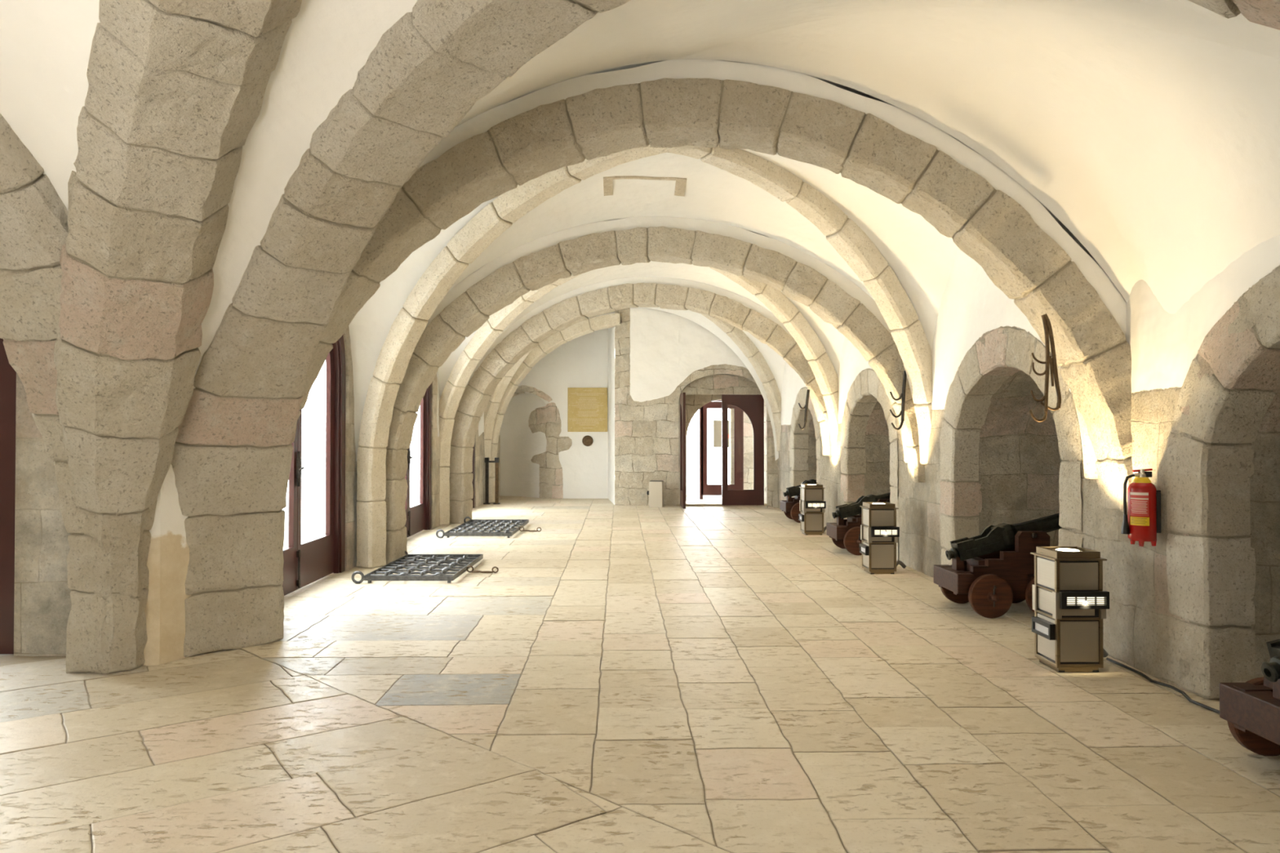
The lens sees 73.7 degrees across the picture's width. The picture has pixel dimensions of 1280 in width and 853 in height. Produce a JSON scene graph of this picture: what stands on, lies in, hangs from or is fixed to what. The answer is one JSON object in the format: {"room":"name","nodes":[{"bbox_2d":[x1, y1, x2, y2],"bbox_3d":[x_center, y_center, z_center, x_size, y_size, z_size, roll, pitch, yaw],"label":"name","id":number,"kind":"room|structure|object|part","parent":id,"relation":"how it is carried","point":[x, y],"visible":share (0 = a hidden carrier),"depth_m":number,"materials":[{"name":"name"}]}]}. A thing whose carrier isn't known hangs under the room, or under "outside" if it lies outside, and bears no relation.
{"room":"fortress museum hall","nodes":[
{"label":"fortress museum hall","id":0,"kind":"room"},
{"bbox_2d":[13,373,72,656],"bbox_3d":[-5.844,-0.862,5.871,5.600,4.930,0.023,0,-1,-1],"label":"wall","id":1,"kind":"structure","parent":0,"point":[42,604],"depth_m":5.89,"materials":[{"name":"beige stone"}]},
{"bbox_2d":[143,464,197,666],"bbox_3d":[-3.423,0.636,6.059,0.814,1.920,0.956,0,-1,24],"label":"wall","id":2,"kind":"structure","parent":0,"point":[168,557],"depth_m":5.68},
{"bbox_2d":[0,113,157,673],"bbox_3d":[-3.961,-0.449,2.251,0.843,3.970,7.026,0,-1,9],"label":"trim","id":3,"kind":"structure","parent":2,"relation":"attached to","point":[34,228],"depth_m":5.15,"materials":[{"name":"stone"}]},
{"bbox_2d":[53,0,302,675],"bbox_3d":[-0.925,-0.427,2.550,0.784,3.931,8.115,1,-1,-39],"label":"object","id":4,"kind":"structure","parent":2,"relation":"attached to","point":[175,97],"depth_m":4.62,"materials":[{"name":"stone"}]},
{"bbox_2d":[170,0,1279,657],"bbox_3d":[-0.488,-0.246,3.510,0.899,3.592,7.403,1,-1,-44],"label":"arch","id":5,"kind":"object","parent":2,"relation":"attached to","point":[231,462],"depth_m":5.30,"materials":[{"name":"stone"}]},
{"bbox_2d":[342,326,500,571],"bbox_3d":[-3.504,-0.749,14.580,0.224,4.938,16.700,0,-1,-1],"label":"wall","id":6,"kind":"structure","parent":0,"point":[352,500],"depth_m":9.86,"materials":[{"name":"beige stone"}]},
{"bbox_2d":[282,334,346,595],"bbox_3d":[-3.353,-0.070,8.343,0.161,3.348,2.456,0,-1,-1],"label":"door","id":7,"kind":"structure","parent":6,"relation":"in","point":[306,562],"depth_m":9.27,"materials":[{"name":"paint"}]},
{"bbox_3d":[-3.312,0.414,8.292,0.081,0.340,0.111,0,-1,-1],"label":"handle","id":8,"kind":"part","parent":7,"relation":"part of","materials":[{"name":"metal"}]},
{"bbox_3d":[-3.318,-0.006,8.343,0.050,3.220,2.200,0,-1,-1],"label":"frame","id":9,"kind":"part","parent":7,"relation":"part of","materials":[{"name":"paint"}]},
{"bbox_3d":[-3.353,-0.070,8.343,0.160,3.348,2.456,0,-1,-1],"label":"frame","id":10,"kind":"part","parent":7,"relation":"part of","materials":[{"name":"paint"}]},
{"bbox_2d":[404,382,431,537],"bbox_3d":[-3.459,-0.015,12.721,0.161,3.348,2.476,0,-1,-1],"label":"door","id":11,"kind":"structure","parent":6,"relation":"in","point":[418,516],"depth_m":13.73,"materials":[{"name":"paint"}]},
{"bbox_3d":[-3.418,0.468,12.670,0.081,0.340,0.111,0,-1,-1],"label":"handle","id":12,"kind":"part","parent":11,"relation":"part of","materials":[{"name":"metal"}]},
{"bbox_3d":[-3.459,-0.015,12.721,0.160,3.348,2.476,0,-1,-1],"label":"frame","id":13,"kind":"part","parent":11,"relation":"part of","materials":[{"name":"paint"}]},
{"bbox_3d":[-3.424,0.049,12.721,0.050,3.220,2.220,0,-1,-1],"label":"frame","id":14,"kind":"part","parent":11,"relation":"part of","materials":[{"name":"paint"}]},
{"bbox_2d":[471,442,475,508],"bbox_3d":[-3.563,0.064,17.019,0.161,3.298,2.296,0,-1,-1],"label":"door","id":15,"kind":"structure","parent":6,"relation":"in","point":[473,447],"depth_m":18.04,"materials":[{"name":"paint"}]},
{"bbox_3d":[-3.563,0.064,17.019,0.160,3.298,2.296,0,-1,-1],"label":"frame","id":16,"kind":"part","parent":15,"relation":"part of","materials":[{"name":"paint"}]},
{"bbox_2d":[439,273,582,525],"bbox_3d":[-1.677,-0.519,13.364,4.562,4.371,0.288,-1,-1,36],"label":"trim","id":17,"kind":"structure","parent":6,"relation":"attached to","point":[484,337],"depth_m":14.22,"materials":[{"name":"stone"}]},
{"bbox_2d":[356,148,666,568],"bbox_3d":[-1.472,-0.608,8.984,3.954,4.440,0.283,0,-1,29],"label":"trim","id":18,"kind":"structure","parent":6,"relation":"attached to","point":[478,233],"depth_m":9.50,"materials":[{"name":"stone"}]},
{"bbox_2d":[626,144,666,152],"bbox_3d":[-1.422,-0.630,7.415,3.564,4.440,0.283,0,-1,-20],"label":"trim","id":19,"kind":"structure","parent":6,"relation":"attached to","point":[649,148],"depth_m":8.02,"materials":[{"name":"stone"}]},
{"bbox_2d":[499,328,608,498],"bbox_3d":[-2.418,-0.668,21.357,3.401,4.930,1.009,0,-1,-1],"label":"wall","id":20,"kind":"structure","parent":0,"point":[539,458],"depth_m":20.89,"materials":[{"name":"white paint"}]},
{"bbox_2d":[567,387,607,431],"bbox_3d":[-1.280,-0.409,20.853,0.970,1.080,0.028,0,-1,-1],"label":"marble plaque","id":21,"kind":"object","parent":20,"relation":"attached to","point":[587,407],"visible":1,"depth_m":20.84,"materials":[{"name":"beige"}]},
{"bbox_2d":[582,435,592,446],"bbox_3d":[-1.280,0.351,20.844,0.264,0.264,0.026,0,-1,-1],"label":"roundel","id":22,"kind":"object","parent":20,"relation":"attached to","point":[587,441],"visible":1,"depth_m":20.84,"materials":[{"name":"metal"}]},
{"bbox_2d":[588,311,614,318],"bbox_3d":[-1.977,-1.209,19.256,3.229,3.900,0.001,0,-1,14],"label":"wall","id":23,"kind":"structure","parent":0,"point":[611,312],"depth_m":18.96,"materials":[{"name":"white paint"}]},
{"bbox_2d":[484,349,532,502],"bbox_3d":[-1.847,-0.562,18.067,4.623,4.570,0.284,-1,-1,39],"label":"trim","id":24,"kind":"structure","parent":23,"relation":"attached to","point":[491,411],"depth_m":19.20,"materials":[{"name":"stone"}]},
{"bbox_2d":[608,326,614,504],"bbox_3d":[-0.672,-0.701,19.900,0.001,4.900,2.108,0,-1,-6],"label":"wall","id":25,"kind":"structure","parent":0,"point":[611,331],"depth_m":19.73,"materials":[{"name":"white paint"}]},
{"bbox_2d":[0,480,1279,852],"bbox_3d":[-3.955,1.643,9.089,20.533,0.063,41.596,0,-1,-1],"label":"floor","id":26,"kind":"structure","parent":0,"point":[625,678],"depth_m":4.46,"materials":[{"name":"stone"}]},
{"bbox_2d":[351,551,498,583],"bbox_3d":[-2.255,1.555,9.542,1.390,0.134,1.650,0,-1,0],"label":"grate","id":27,"kind":"object","parent":26,"relation":"on","point":[396,566],"visible":1,"depth_m":9.35,"materials":[{"name":"grey metal"}]},
{"bbox_3d":[-2.368,1.564,9.543,0.920,0.052,1.620,0,-1,0],"label":"frame","id":28,"kind":"part","parent":27,"relation":"part of","materials":[{"name":"grey metal"}]},
{"bbox_3d":[-1.738,1.576,9.392,0.353,0.083,0.081,0,-1,0],"label":"chain","id":29,"kind":"part","parent":27,"relation":"part of","materials":[{"name":"metal"}]},
{"bbox_2d":[435,516,541,537],"bbox_3d":[-2.299,1.607,13.692,1.470,0.134,2.080,0,-1,0],"label":"grate","id":30,"kind":"object","parent":26,"relation":"on","point":[456,531],"visible":1,"depth_m":13.50,"materials":[{"name":"grey metal"}]},
{"bbox_3d":[-2.412,1.616,13.691,1.000,0.052,2.050,0,-1,0],"label":"frame","id":31,"kind":"part","parent":30,"relation":"part of","materials":[{"name":"grey metal"}]},
{"bbox_3d":[-1.740,1.627,13.512,0.353,0.083,0.081,0,-1,0],"label":"chain","id":32,"kind":"part","parent":30,"relation":"part of","materials":[{"name":"metal"}]},
{"bbox_2d":[483,457,500,504],"bbox_3d":[-3.325,1.220,19.161,0.360,1.040,0.140,0,-1,-1],"label":"stanchion","id":33,"kind":"object","parent":26,"relation":"on","point":[487,461],"visible":1,"depth_m":19.13,"materials":[{"name":"metal"}]},
{"bbox_3d":[-3.435,1.240,19.159,0.070,1.000,0.070,0,-1,-1],"label":"post","id":34,"kind":"part","parent":33,"relation":"part of","materials":[{"name":"metal"}]},
{"bbox_3d":[-3.215,1.240,19.164,0.070,1.000,0.070,0,-1,-1],"label":"post","id":35,"kind":"part","parent":33,"relation":"part of","materials":[{"name":"wood"}]},
{"bbox_2d":[646,480,663,507],"bbox_3d":[0.327,1.447,18.334,0.350,0.565,0.200,0,-1,13],"label":"base cabinet","id":36,"kind":"object","parent":26,"relation":"on","point":[655,492],"visible":1,"depth_m":18.23,"materials":[{"name":"beige"}]},
{"bbox_2d":[713,420,728,497],"bbox_3d":[2.096,0.806,21.649,0.360,1.930,0.360,-1,-1,42],"label":"notice board","id":37,"kind":"object","parent":26,"relation":"on","point":[717,424],"visible":0.3,"depth_m":21.64,"materials":[{"name":"grey"}]},
{"bbox_2d":[779,479,817,523],"bbox_3d":[3.071,1.272,15.214,1.058,0.838,0.838,0,-1,-1],"label":"cannon","id":38,"kind":"object","parent":26,"relation":"on","point":[790,507],"visible":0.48,"depth_m":15.13,"materials":[{"name":"brown wood"}]},
{"bbox_2d":[798,484,826,535],"bbox_3d":[2.655,1.281,13.195,0.356,0.768,0.342,0,-1,-1],"label":"pedestal","id":39,"kind":"object","parent":26,"relation":"on","point":[812,506],"visible":1,"depth_m":13.07,"materials":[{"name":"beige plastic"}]},
{"bbox_3d":[2.521,1.235,13.203,0.008,0.136,0.215,0,-1,-1],"label":"panel","id":40,"kind":"part","parent":39,"relation":"part of","materials":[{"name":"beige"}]},
{"bbox_3d":[2.521,1.053,13.203,0.008,0.175,0.238,0,-1,-1],"label":"panel","id":41,"kind":"part","parent":39,"relation":"part of","materials":[{"name":"beige"}]},
{"bbox_3d":[2.521,1.469,13.198,0.008,0.257,0.238,0,-1,-1],"label":"panel","id":42,"kind":"part","parent":39,"relation":"part of","materials":[{"name":"beige"}]},
{"bbox_3d":[2.652,1.277,13.068,0.224,0.048,0.008,0,-1,-1],"label":"panel","id":43,"kind":"part","parent":39,"relation":"part of","materials":[{"name":"beige"}]},
{"bbox_3d":[2.664,1.051,13.071,0.248,0.175,0.008,0,-1,-1],"label":"panel","id":44,"kind":"part","parent":39,"relation":"part of","materials":[{"name":"beige"}]},
{"bbox_3d":[2.664,1.467,13.066,0.248,0.257,0.008,0,-1,-1],"label":"panel","id":45,"kind":"part","parent":39,"relation":"part of","materials":[{"name":"beige"}]},
{"bbox_2d":[826,492,890,555],"bbox_3d":[3.030,1.221,11.162,1.058,0.838,0.838,0,-1,-1],"label":"cannon","id":46,"kind":"object","parent":26,"relation":"on","point":[844,533],"visible":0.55,"depth_m":11.08,"materials":[{"name":"brown wood"}]},
{"bbox_2d":[859,502,899,574],"bbox_3d":[2.645,1.234,9.464,0.356,0.768,0.342,0,-1,-1],"label":"pedestal","id":47,"kind":"object","parent":26,"relation":"on","point":[879,531],"visible":1,"depth_m":9.33,"materials":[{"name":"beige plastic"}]},
{"bbox_3d":[2.511,1.188,9.472,0.008,0.136,0.215,0,-1,-1],"label":"panel","id":48,"kind":"part","parent":47,"relation":"part of","materials":[{"name":"beige"}]},
{"bbox_3d":[2.511,1.006,9.472,0.008,0.175,0.238,0,-1,-1],"label":"panel","id":49,"kind":"part","parent":47,"relation":"part of","materials":[{"name":"beige"}]},
{"bbox_3d":[2.511,1.422,9.466,0.008,0.257,0.238,0,-1,-1],"label":"panel","id":50,"kind":"part","parent":47,"relation":"part of","materials":[{"name":"beige"}]},
{"bbox_3d":[2.642,1.231,9.337,0.224,0.048,0.008,0,-1,-1],"label":"panel","id":51,"kind":"part","parent":47,"relation":"part of","materials":[{"name":"beige"}]},
{"bbox_3d":[2.654,1.004,9.340,0.248,0.175,0.008,0,-1,-1],"label":"panel","id":52,"kind":"part","parent":47,"relation":"part of","materials":[{"name":"beige"}]},
{"bbox_3d":[2.654,1.420,9.335,0.248,0.257,0.008,0,-1,-1],"label":"panel","id":53,"kind":"part","parent":47,"relation":"part of","materials":[{"name":"beige"}]},
{"bbox_3d":[2.681,1.154,9.323,0.254,0.062,0.005,0,-1,-1],"label":"lamp glass","id":54,"kind":"part","parent":47,"relation":"part of","materials":[{"name":"white glass"}]},
{"bbox_2d":[896,560,906,568],"bbox_3d":[2.908,1.560,9.604,0.240,0.098,0.063,1,-1,-37],"label":"cable conduit","id":55,"kind":"object","parent":26,"relation":"on","point":[898,562],"visible":0.67,"depth_m":9.62,"materials":[{"name":"grey"}]},
{"bbox_2d":[933,513,1062,618],"bbox_3d":[3.171,1.174,7.405,1.058,0.838,0.838,0,-1,-1],"label":"cannon","id":56,"kind":"object","parent":26,"relation":"on","point":[991,571],"visible":0.82,"depth_m":7.21,"materials":[{"name":"brown wood"}]},
{"bbox_2d":[1030,546,1109,672],"bbox_3d":[2.790,1.186,5.567,0.356,0.768,0.342,0,-1,-1],"label":"pedestal","id":57,"kind":"object","parent":26,"relation":"on","point":[1070,603],"visible":1,"depth_m":5.44,"materials":[{"name":"beige wood"}]},
{"bbox_3d":[2.655,1.140,5.575,0.008,0.136,0.215,0,-1,-1],"label":"panel","id":58,"kind":"part","parent":57,"relation":"part of","materials":[{"name":"beige"}]},
{"bbox_3d":[2.655,0.957,5.574,0.008,0.175,0.238,0,-1,-1],"label":"panel","id":59,"kind":"part","parent":57,"relation":"part of","materials":[{"name":"beige"}]},
{"bbox_3d":[2.655,1.373,5.569,0.008,0.257,0.238,0,-1,-1],"label":"panel","id":60,"kind":"part","parent":57,"relation":"part of","materials":[{"name":"beige"}]},
{"bbox_3d":[2.787,1.182,5.440,0.224,0.048,0.008,0,-1,-1],"label":"panel","id":61,"kind":"part","parent":57,"relation":"part of","materials":[{"name":"beige"}]},
{"bbox_3d":[2.799,0.956,5.443,0.248,0.175,0.008,0,-1,-1],"label":"panel","id":62,"kind":"part","parent":57,"relation":"part of","materials":[{"name":"beige"}]},
{"bbox_3d":[2.799,1.372,5.438,0.248,0.257,0.008,0,-1,-1],"label":"panel","id":63,"kind":"part","parent":57,"relation":"part of","materials":[{"name":"beige"}]},
{"bbox_3d":[2.825,1.105,5.426,0.254,0.062,0.005,0,-1,-1],"label":"lamp glass","id":64,"kind":"part","parent":57,"relation":"part of","materials":[{"name":"white glass"}]},
{"bbox_2d":[1102,648,1108,657],"bbox_3d":[3.053,1.511,5.707,0.239,0.098,0.063,1,-1,-37],"label":"cable conduit","id":65,"kind":"object","parent":26,"relation":"on","point":[1105,654],"visible":0.12,"depth_m":5.74,"materials":[{"name":"grey"}]},
{"bbox_2d":[1106,657,1219,713],"bbox_3d":[3.132,1.540,4.888,0.078,0.036,1.661,0,-1,-1],"label":"power cable","id":66,"kind":"object","parent":26,"relation":"on","point":[1149,679],"visible":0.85,"depth_m":5.07,"materials":[{"name":"black rubber"}]},
{"bbox_2d":[1219,639,1279,755],"bbox_3d":[3.240,1.128,3.726,1.058,0.838,0.838,0,-1,-1],"label":"cannon","id":67,"kind":"object","parent":26,"relation":"on","point":[1251,708],"visible":1,"depth_m":3.82,"materials":[{"name":"brown wood"}]},
{"bbox_2d":[0,0,1279,461],"bbox_3d":[-1.705,-1.069,8.475,14.200,4.350,29.000,0,-1,-1],"label":"ceiling","id":68,"kind":"structure","parent":0,"point":[1149,129],"depth_m":5.03,"materials":[{"name":"white paint"}]},
{"bbox_2d":[603,175,686,195],"bbox_3d":[0.049,-2.591,9.162,0.880,0.152,0.350,0,-1,-1],"label":"trim","id":69,"kind":"structure","parent":68,"relation":"attached to","point":[680,186],"depth_m":9.05,"materials":[{"name":"stone"}]},
{"bbox_2d":[614,307,777,507],"bbox_3d":[1.327,-0.705,18.430,3.861,4.930,0.023,0,-1,13],"label":"wall","id":70,"kind":"structure","parent":0,"point":[658,353],"depth_m":18.65,"materials":[{"name":"beige stone"}]},
{"bbox_2d":[489,313,621,502],"bbox_3d":[-1.995,-0.374,19.301,3.300,4.232,0.314,0,-1,14],"label":"trim","id":71,"kind":"structure","parent":70,"relation":"attached to","point":[588,326],"depth_m":19.27,"materials":[{"name":"stone"}]},
{"bbox_2d":[680,392,764,508],"bbox_3d":[1.784,0.500,18.024,1.820,2.390,0.940,0,-1,-1],"label":"door","id":72,"kind":"structure","parent":70,"relation":"in","point":[753,406],"depth_m":18.45,"materials":[{"name":"paint"}]},
{"bbox_2d":[702,314,781,451],"bbox_3d":[1.530,-1.171,17.273,3.425,3.371,0.283,0,-1,-22],"label":"trim","id":73,"kind":"structure","parent":70,"relation":"attached to","point":[740,338],"depth_m":17.57,"materials":[{"name":"stone"}]},
{"bbox_2d":[681,374,761,394],"bbox_3d":[1.929,-0.987,18.676,2.040,0.560,0.100,0,-1,-1],"label":"wall","id":74,"kind":"structure","parent":0,"point":[718,384],"depth_m":18.62,"materials":[{"name":"beige stone"}]},
{"bbox_2d":[678,373,754,503],"bbox_3d":[1.817,0.318,18.540,1.921,2.898,0.461,0,-1,12],"label":"trim","id":75,"kind":"structure","parent":74,"relation":"in","point":[716,374],"depth_m":18.55,"materials":[{"name":"beige stone"}]},
{"bbox_2d":[685,394,759,500],"bbox_3d":[2.071,-0.327,19.812,3.300,4.250,0.500,0,-1,-1],"label":"door frame","id":76,"kind":"structure","parent":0,"point":[694,402],"depth_m":19.54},
{"bbox_2d":[676,500,767,506],"bbox_3d":[1.768,1.714,19.078,1.980,0.050,1.100,0,-1,-1],"label":"trim","id":77,"kind":"structure","parent":76,"relation":"attached to","point":[688,503],"depth_m":18.55,"materials":[{"name":"stone"}]},
{"bbox_2d":[728,408,753,489],"bbox_3d":[3.346,-0.314,20.863,2.300,4.250,0.300,0,-1,-1],"label":"wall","id":78,"kind":"structure","parent":0,"point":[748,428],"depth_m":20.68,"materials":[{"name":"beige stone"}]},
{"bbox_2d":[699,400,743,499],"bbox_3d":[1.962,0.547,20.578,1.060,2.420,0.060,0,-1,-1],"label":"door","id":79,"kind":"structure","parent":78,"relation":"in","point":[705,489],"depth_m":20.55,"materials":[{"name":"paint"}]},
{"bbox_2d":[760,394,767,503],"bbox_3d":[2.813,0.162,18.923,0.100,3.250,1.500,0,-1,-1],"label":"wall","id":80,"kind":"structure","parent":0,"point":[765,406],"depth_m":18.83,"materials":[{"name":"beige stone"}]},
{"bbox_2d":[777,131,1279,692],"bbox_3d":[3.189,-0.851,6.690,0.027,4.930,23.200,0,-1,-1],"label":"wall","id":81,"kind":"structure","parent":0,"point":[1164,345],"depth_m":5.67,"materials":[{"name":"white paint"}]},
{"bbox_2d":[465,276,791,386],"bbox_3d":[0.027,-0.929,14.245,7.236,3.153,0.360,0,-1,14],"label":"trim","id":82,"kind":"structure","parent":81,"relation":"attached to","point":[747,303],"depth_m":14.10,"materials":[{"name":"white paint"}]},
{"bbox_2d":[448,282,834,524],"bbox_3d":[0.032,-0.338,14.225,6.972,4.050,0.461,0,-1,14],"label":"trim","id":83,"kind":"structure","parent":81,"relation":"attached to","point":[476,396],"depth_m":14.34,"materials":[{"name":"stone"}]},
{"bbox_2d":[384,226,924,564],"bbox_3d":[0.085,-0.327,9.922,6.598,3.903,0.460,0,-1,6],"label":"trim","id":84,"kind":"structure","parent":81,"relation":"attached to","point":[800,282],"depth_m":9.80,"materials":[{"name":"stone"}]},
{"bbox_2d":[425,216,891,333],"bbox_3d":[0.084,-0.952,9.940,6.896,2.953,0.360,0,-1,6],"label":"trim","id":85,"kind":"structure","parent":81,"relation":"attached to","point":[851,288],"depth_m":9.76,"materials":[{"name":"white paint"}]},
{"bbox_2d":[280,77,1133,620],"bbox_3d":[0.192,-0.423,6.150,6.710,4.000,0.484,0,-1,6],"label":"arch","id":86,"kind":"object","parent":81,"relation":"attached to","point":[1093,354],"depth_m":5.91,"materials":[{"name":"stone"}]},
{"bbox_2d":[418,58,1126,336],"bbox_3d":[0.184,-1.004,6.169,7.006,3.163,0.370,0,-1,6],"label":"trim","id":87,"kind":"structure","parent":81,"relation":"attached to","point":[901,119],"depth_m":5.89,"materials":[{"name":"white paint"}]},
{"bbox_2d":[710,266,838,456],"bbox_3d":[1.693,-1.130,12.651,3.314,3.171,0.284,0,-1,-22],"label":"trim","id":88,"kind":"structure","parent":81,"relation":"attached to","point":[812,348],"depth_m":12.89,"materials":[{"name":"stone"}]},
{"bbox_2d":[664,145,932,464],"bbox_3d":[1.790,-1.215,8.706,3.349,3.243,0.283,0,-1,-24],"label":"trim","id":89,"kind":"structure","parent":81,"relation":"attached to","point":[846,237],"depth_m":8.85,"materials":[{"name":"stone"}]},
{"bbox_2d":[798,389,809,429],"bbox_3d":[2.566,-0.265,13.353,0.184,0.630,0.042,0,-1,14],"label":"hooks","id":90,"kind":"object","parent":81,"relation":"hanging from","point":[806,407],"visible":1,"depth_m":13.33,"materials":[{"name":"metal"}]},
{"bbox_2d":[789,387,821,497],"bbox_3d":[3.123,0.496,15.475,0.332,2.394,2.570,0,-1,-1],"label":"trim","id":91,"kind":"structure","parent":81,"relation":"attached to","point":[799,438],"depth_m":16.38,"materials":[{"name":"stone"}]},
{"bbox_2d":[806,417,817,480],"bbox_3d":[3.960,0.679,15.493,1.448,2.105,1.908,0,-1,-1],"label":"wall niche","id":92,"kind":"object","parent":81,"relation":"in","point":[811,472],"visible":0.02,"depth_m":16.42,"materials":[{"name":"beige stone"}]},
{"bbox_2d":[805,385,829,455],"bbox_3d":[1.560,-1.196,15.156,4.352,3.370,0.286,-1,-1,42],"label":"trim","id":93,"kind":"structure","parent":81,"relation":"attached to","point":[824,432],"depth_m":13.71,"materials":[{"name":"stone"}]},
{"bbox_2d":[840,369,898,560],"bbox_3d":[3.215,0.439,11.575,0.331,2.414,2.677,0,-1,-1],"label":"trim","id":94,"kind":"structure","parent":81,"relation":"attached to","point":[861,403],"depth_m":12.36,"materials":[{"name":"stone"}]},
{"bbox_2d":[864,401,891,496],"bbox_3d":[4.054,0.618,11.595,1.448,2.128,2.008,0,-1,-1],"label":"wall niche","id":95,"kind":"object","parent":81,"relation":"in","point":[877,477],"visible":0.09,"depth_m":12.56,"materials":[{"name":"beige stone"}]},
{"bbox_2d":[669,142,1097,479],"bbox_3d":[1.818,-1.234,7.024,3.705,3.239,0.285,0,-1,33],"label":"trim","id":96,"kind":"structure","parent":81,"relation":"attached to","point":[1089,457],"depth_m":6.00,"materials":[{"name":"stone"}]},
{"bbox_2d":[889,370,906,430],"bbox_3d":[2.840,-0.285,9.377,0.193,0.654,0.040,0,-1,10],"label":"hooks","id":97,"kind":"object","parent":81,"relation":"hanging from","point":[904,386],"visible":1,"depth_m":9.36,"materials":[{"name":"metal"}]},
{"bbox_2d":[897,417,908,462],"bbox_3d":[1.721,-1.150,10.918,3.821,3.171,0.284,-1,-1,35],"label":"trim","id":98,"kind":"structure","parent":81,"relation":"attached to","point":[904,446],"depth_m":9.80,"materials":[{"name":"stone"}]},
{"bbox_2d":[939,328,1083,564],"bbox_3d":[3.315,0.365,7.539,0.330,2.462,2.742,0,-1,-1],"label":"trim","id":99,"kind":"structure","parent":81,"relation":"attached to","point":[967,403],"depth_m":8.13,"materials":[{"name":"stone"}]},
{"bbox_2d":[1029,313,1061,422],"bbox_3d":[2.656,-0.384,5.597,0.202,0.714,0.026,0,-1,6],"label":"hooks","id":100,"kind":"object","parent":81,"relation":"hanging from","point":[1051,363],"visible":1,"depth_m":5.59,"materials":[{"name":"metal"}]},
{"bbox_2d":[1120,468,1160,546],"bbox_3d":[3.103,0.499,5.283,0.192,0.476,0.161,0,-1,-28],"label":"fire extinguisher","id":101,"kind":"object","parent":81,"relation":"attached to","point":[1141,523],"visible":1,"depth_m":5.25,"materials":[{"name":"red metal"}]},
{"bbox_3d":[3.116,0.272,5.293,0.105,0.022,0.026,0,-1,16],"label":"lever","id":102,"kind":"part","parent":101,"relation":"part of","materials":[{"name":"metal"}]},
{"bbox_3d":[3.130,0.296,5.289,0.075,0.036,0.024,0,-1,16],"label":"handle","id":103,"kind":"part","parent":101,"relation":"part of","materials":[{"name":"black plastic"}]},
{"bbox_2d":[1166,271,1279,699],"bbox_3d":[3.402,0.340,3.901,0.332,2.414,2.640,0,-1,-1],"label":"trim","id":104,"kind":"structure","parent":81,"relation":"attached to","point":[1211,571],"depth_m":4.88,"materials":[{"name":"stone"}]},
{"bbox_2d":[1249,388,1279,678],"bbox_3d":[4.240,0.522,3.918,1.449,2.126,1.968,0,-1,-1],"label":"wall niche","id":105,"kind":"object","parent":81,"relation":"in","point":[1264,482],"visible":0.85,"depth_m":4.88,"materials":[{"name":"grey stone"}]},
{"bbox_2d":[978,370,1252,546],"bbox_3d":[4.152,0.549,7.556,1.447,2.166,2.068,0,-1,-1],"label":"wall niche","id":106,"kind":"object","parent":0,"point":[1020,460],"visible":0.11,"depth_m":8.54,"materials":[{"name":"beige stone"}]},
{"bbox_3d":[-5.368,-0.063,5.978,2.115,3.336,0.211,0,-1,-1],"label":"wall","id":107,"kind":"structure","parent":0,"visible":0},
{"bbox_2d":[0,337,16,654],"bbox_3d":[-5.366,-0.074,5.973,2.096,3.298,0.161,0,-1,-1],"label":"door","id":108,"kind":"structure","parent":107,"relation":"in","point":[7,374],"depth_m":5.91,"materials":[{"name":"paint"}]}
]}

